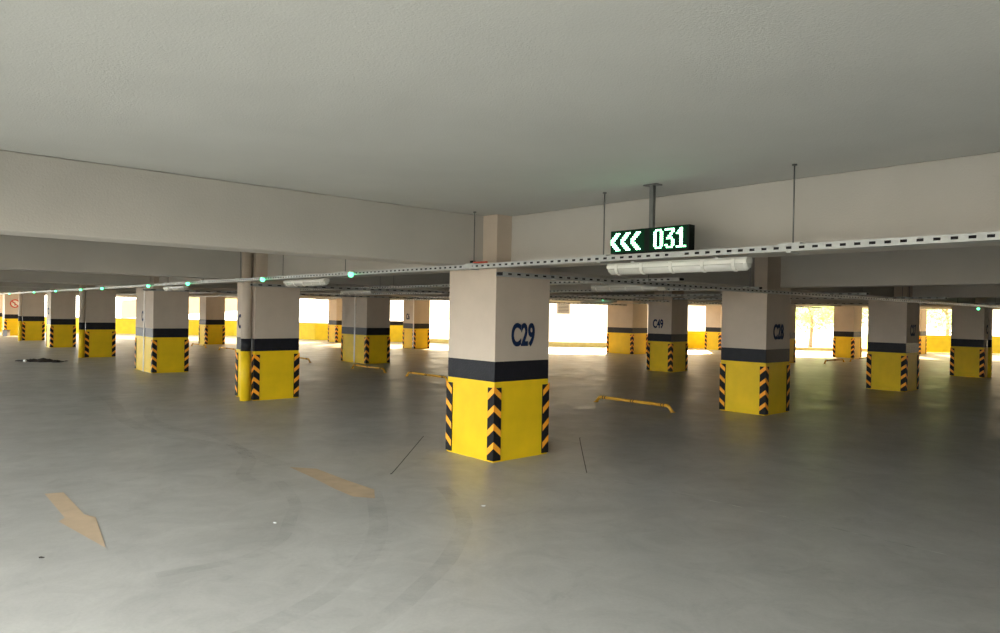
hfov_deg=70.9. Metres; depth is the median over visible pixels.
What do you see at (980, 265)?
ceiling beam
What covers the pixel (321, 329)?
wall
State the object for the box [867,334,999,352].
wall
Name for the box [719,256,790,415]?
column
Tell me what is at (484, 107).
ceiling
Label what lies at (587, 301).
tube light
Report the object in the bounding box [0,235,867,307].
ceiling beam
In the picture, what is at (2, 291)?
ceiling beam
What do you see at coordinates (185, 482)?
floor
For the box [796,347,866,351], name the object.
wall
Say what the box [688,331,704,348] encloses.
wall
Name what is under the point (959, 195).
ceiling beam
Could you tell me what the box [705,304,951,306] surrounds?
ceiling beam
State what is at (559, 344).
wall
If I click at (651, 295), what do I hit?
cable tray
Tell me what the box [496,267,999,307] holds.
cable tray
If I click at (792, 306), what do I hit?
column
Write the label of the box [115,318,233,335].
wall
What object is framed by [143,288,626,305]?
cable tray
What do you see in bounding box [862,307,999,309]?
ceiling beam
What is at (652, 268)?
diffuser
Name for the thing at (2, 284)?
ceiling beam
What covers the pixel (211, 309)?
column
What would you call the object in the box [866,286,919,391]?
column
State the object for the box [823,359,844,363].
wheel stop
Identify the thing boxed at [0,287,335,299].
ceiling beam
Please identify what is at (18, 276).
ceiling beam
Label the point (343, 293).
diffuser
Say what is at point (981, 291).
ceiling beam
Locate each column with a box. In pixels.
[0,295,2,331]
[2,294,17,335]
[18,291,44,340]
[46,288,75,347]
[78,285,115,357]
[134,276,188,372]
[198,297,224,344]
[235,252,299,400]
[328,299,341,341]
[341,286,389,363]
[402,296,429,348]
[445,214,549,462]
[606,300,647,353]
[646,291,687,371]
[705,306,721,349]
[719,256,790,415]
[789,304,795,362]
[833,306,861,357]
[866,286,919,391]
[919,309,926,353]
[950,298,992,377]
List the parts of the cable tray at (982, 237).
hanger rod, red handle, hanger rod, clamp plate, hanger rod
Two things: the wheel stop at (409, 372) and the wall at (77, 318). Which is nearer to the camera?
the wheel stop at (409, 372)
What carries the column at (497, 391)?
on the floor
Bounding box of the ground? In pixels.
[45,312,999,353]
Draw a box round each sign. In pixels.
[10,299,17,307]
[611,183,694,254]
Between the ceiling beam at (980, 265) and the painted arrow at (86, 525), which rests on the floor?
the painted arrow at (86, 525)
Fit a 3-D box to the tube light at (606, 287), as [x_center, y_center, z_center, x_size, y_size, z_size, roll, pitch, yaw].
[2.105,-0.482,11.584,0.124,0.132,1.500,1,0,-42]
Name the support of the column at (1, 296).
on the floor
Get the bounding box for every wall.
[45,317,78,332]
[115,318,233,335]
[234,320,314,339]
[315,321,402,341]
[430,338,568,346]
[549,303,705,342]
[557,304,569,313]
[569,342,606,346]
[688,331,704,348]
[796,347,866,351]
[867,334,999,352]
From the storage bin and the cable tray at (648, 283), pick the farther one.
the storage bin
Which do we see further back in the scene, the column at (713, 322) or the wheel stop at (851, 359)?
the column at (713, 322)
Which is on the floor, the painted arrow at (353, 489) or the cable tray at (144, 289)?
the painted arrow at (353, 489)
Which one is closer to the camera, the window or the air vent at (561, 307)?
the air vent at (561, 307)
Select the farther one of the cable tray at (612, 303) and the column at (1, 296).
the column at (1, 296)
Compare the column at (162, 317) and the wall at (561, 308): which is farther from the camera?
the wall at (561, 308)
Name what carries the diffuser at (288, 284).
attached to the tube light at (305, 282)
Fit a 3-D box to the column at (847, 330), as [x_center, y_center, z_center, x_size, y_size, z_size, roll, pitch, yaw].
[17.060,0.436,34.456,1.001,3.140,0.988,1,0,-42]
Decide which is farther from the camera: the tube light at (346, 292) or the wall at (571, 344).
the wall at (571, 344)
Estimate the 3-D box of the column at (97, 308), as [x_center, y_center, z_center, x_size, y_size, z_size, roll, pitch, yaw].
[-15.041,-0.079,26.080,1.196,3.140,1.002,1,0,-42]
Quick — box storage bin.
[2,330,9,335]
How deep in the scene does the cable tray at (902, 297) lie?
20.41 m
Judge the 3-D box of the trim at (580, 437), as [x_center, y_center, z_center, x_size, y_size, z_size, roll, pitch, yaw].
[1.137,1.865,9.606,0.212,0.001,2.413,1,0,0]
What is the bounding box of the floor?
[0,332,999,632]
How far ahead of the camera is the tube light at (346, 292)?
17.96 m
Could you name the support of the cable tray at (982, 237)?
hanging from the ceiling
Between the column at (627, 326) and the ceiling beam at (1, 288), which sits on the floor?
the column at (627, 326)
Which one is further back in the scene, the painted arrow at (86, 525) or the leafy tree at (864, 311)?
the leafy tree at (864, 311)
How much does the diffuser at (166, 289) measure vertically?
0.062 m
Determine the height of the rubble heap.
0.112 m
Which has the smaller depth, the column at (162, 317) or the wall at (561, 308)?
the column at (162, 317)
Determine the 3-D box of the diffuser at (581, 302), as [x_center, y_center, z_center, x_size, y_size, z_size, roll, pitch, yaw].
[3.586,-0.507,26.028,0.100,0.062,1.500,1,0,-42]
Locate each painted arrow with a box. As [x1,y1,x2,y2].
[45,492,105,547]
[290,467,374,497]
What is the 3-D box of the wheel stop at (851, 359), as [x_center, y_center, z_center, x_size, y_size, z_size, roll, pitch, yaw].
[16.211,1.938,31.699,2.057,0.171,0.110,1,0,-42]
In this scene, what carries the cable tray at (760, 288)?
hanging from the ceiling
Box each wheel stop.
[351,364,386,372]
[406,371,447,380]
[594,396,674,412]
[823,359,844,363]
[849,357,866,361]
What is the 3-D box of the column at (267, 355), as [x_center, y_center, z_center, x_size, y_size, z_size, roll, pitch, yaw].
[-5.058,0.158,15.004,1.210,3.140,0.988,1,0,-42]
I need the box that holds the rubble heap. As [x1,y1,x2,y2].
[15,358,63,362]
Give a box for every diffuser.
[165,288,186,290]
[284,282,328,286]
[341,292,373,294]
[581,302,612,303]
[591,287,666,290]
[608,263,751,274]
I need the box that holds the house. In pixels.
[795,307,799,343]
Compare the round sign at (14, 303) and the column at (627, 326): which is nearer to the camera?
the column at (627, 326)
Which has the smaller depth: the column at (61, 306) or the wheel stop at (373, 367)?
the wheel stop at (373, 367)
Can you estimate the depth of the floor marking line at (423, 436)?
9.10 m
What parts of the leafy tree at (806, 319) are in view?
crown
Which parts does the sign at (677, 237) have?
led panel, ceiling plate, led panel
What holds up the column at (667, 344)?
on the floor
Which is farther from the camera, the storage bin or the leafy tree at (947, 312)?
the leafy tree at (947, 312)
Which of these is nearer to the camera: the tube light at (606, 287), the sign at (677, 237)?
the sign at (677, 237)
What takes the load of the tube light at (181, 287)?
attached to the cable tray at (982, 237)
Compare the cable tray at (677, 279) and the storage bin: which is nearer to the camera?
the cable tray at (677, 279)
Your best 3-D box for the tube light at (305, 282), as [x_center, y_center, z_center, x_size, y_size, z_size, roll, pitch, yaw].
[-3.330,-0.580,12.026,0.124,0.132,1.500,1,0,-42]
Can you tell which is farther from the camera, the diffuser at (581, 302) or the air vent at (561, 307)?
the air vent at (561, 307)
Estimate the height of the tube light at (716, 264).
0.132 m
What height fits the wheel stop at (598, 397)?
0.171 m
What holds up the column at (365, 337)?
on the floor
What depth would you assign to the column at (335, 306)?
40.89 m
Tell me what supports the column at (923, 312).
on the floor
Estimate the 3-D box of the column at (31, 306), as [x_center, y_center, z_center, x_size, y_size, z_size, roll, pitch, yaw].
[-24.844,-0.313,37.153,1.176,3.140,1.002,1,0,-42]
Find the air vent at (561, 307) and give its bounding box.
[558,304,568,310]
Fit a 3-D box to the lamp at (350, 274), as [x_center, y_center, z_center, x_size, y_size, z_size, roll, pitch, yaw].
[-2.267,-0.640,10.668,0.084,0.092,0.084,1,0,-42]
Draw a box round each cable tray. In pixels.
[0,164,999,294]
[116,276,684,294]
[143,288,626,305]
[189,283,761,296]
[250,276,821,307]
[300,293,868,298]
[390,287,946,299]
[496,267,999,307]
[612,303,999,304]
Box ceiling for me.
[0,0,999,215]
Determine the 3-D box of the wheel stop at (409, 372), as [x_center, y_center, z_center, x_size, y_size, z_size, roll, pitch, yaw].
[-2.061,1.685,19.698,0.110,0.171,2.057,1,0,-42]
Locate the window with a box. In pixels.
[121,297,236,317]
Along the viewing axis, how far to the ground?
106.45 m
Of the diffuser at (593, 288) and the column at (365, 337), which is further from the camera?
the column at (365, 337)
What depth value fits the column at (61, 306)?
31.32 m
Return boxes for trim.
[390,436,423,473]
[579,437,586,472]
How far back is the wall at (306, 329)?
44.13 m
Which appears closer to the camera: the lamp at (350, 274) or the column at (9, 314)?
the lamp at (350, 274)
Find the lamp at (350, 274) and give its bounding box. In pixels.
[348,271,353,276]
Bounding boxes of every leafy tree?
[796,306,833,346]
[814,307,867,329]
[927,309,951,334]
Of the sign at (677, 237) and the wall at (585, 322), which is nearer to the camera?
the sign at (677, 237)
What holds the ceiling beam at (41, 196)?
attached to the ceiling
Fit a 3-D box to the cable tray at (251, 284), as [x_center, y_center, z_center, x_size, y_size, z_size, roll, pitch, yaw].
[4.704,-0.880,22.737,26.000,0.810,0.129,1,0,-42]
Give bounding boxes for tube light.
[163,285,187,290]
[283,278,329,286]
[340,290,373,294]
[581,300,613,303]
[591,284,666,291]
[607,257,752,275]
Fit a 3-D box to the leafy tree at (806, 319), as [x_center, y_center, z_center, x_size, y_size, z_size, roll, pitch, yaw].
[22.997,-0.349,52.002,4.454,5.341,4.511,1,0,0]
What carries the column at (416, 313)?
on the floor
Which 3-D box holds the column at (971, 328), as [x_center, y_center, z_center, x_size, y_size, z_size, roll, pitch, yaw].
[16.206,0.479,24.029,1.001,3.140,1.108,1,0,-42]
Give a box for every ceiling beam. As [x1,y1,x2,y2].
[0,150,999,305]
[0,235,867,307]
[0,270,704,305]
[0,282,448,300]
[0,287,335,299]
[0,290,236,298]
[28,152,999,292]
[219,245,999,295]
[316,285,999,299]
[550,298,999,302]
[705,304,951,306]
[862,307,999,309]
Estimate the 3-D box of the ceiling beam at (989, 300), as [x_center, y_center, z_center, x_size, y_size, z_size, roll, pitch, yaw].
[12.915,-0.846,27.707,0.464,0.646,36.750,1,0,-42]

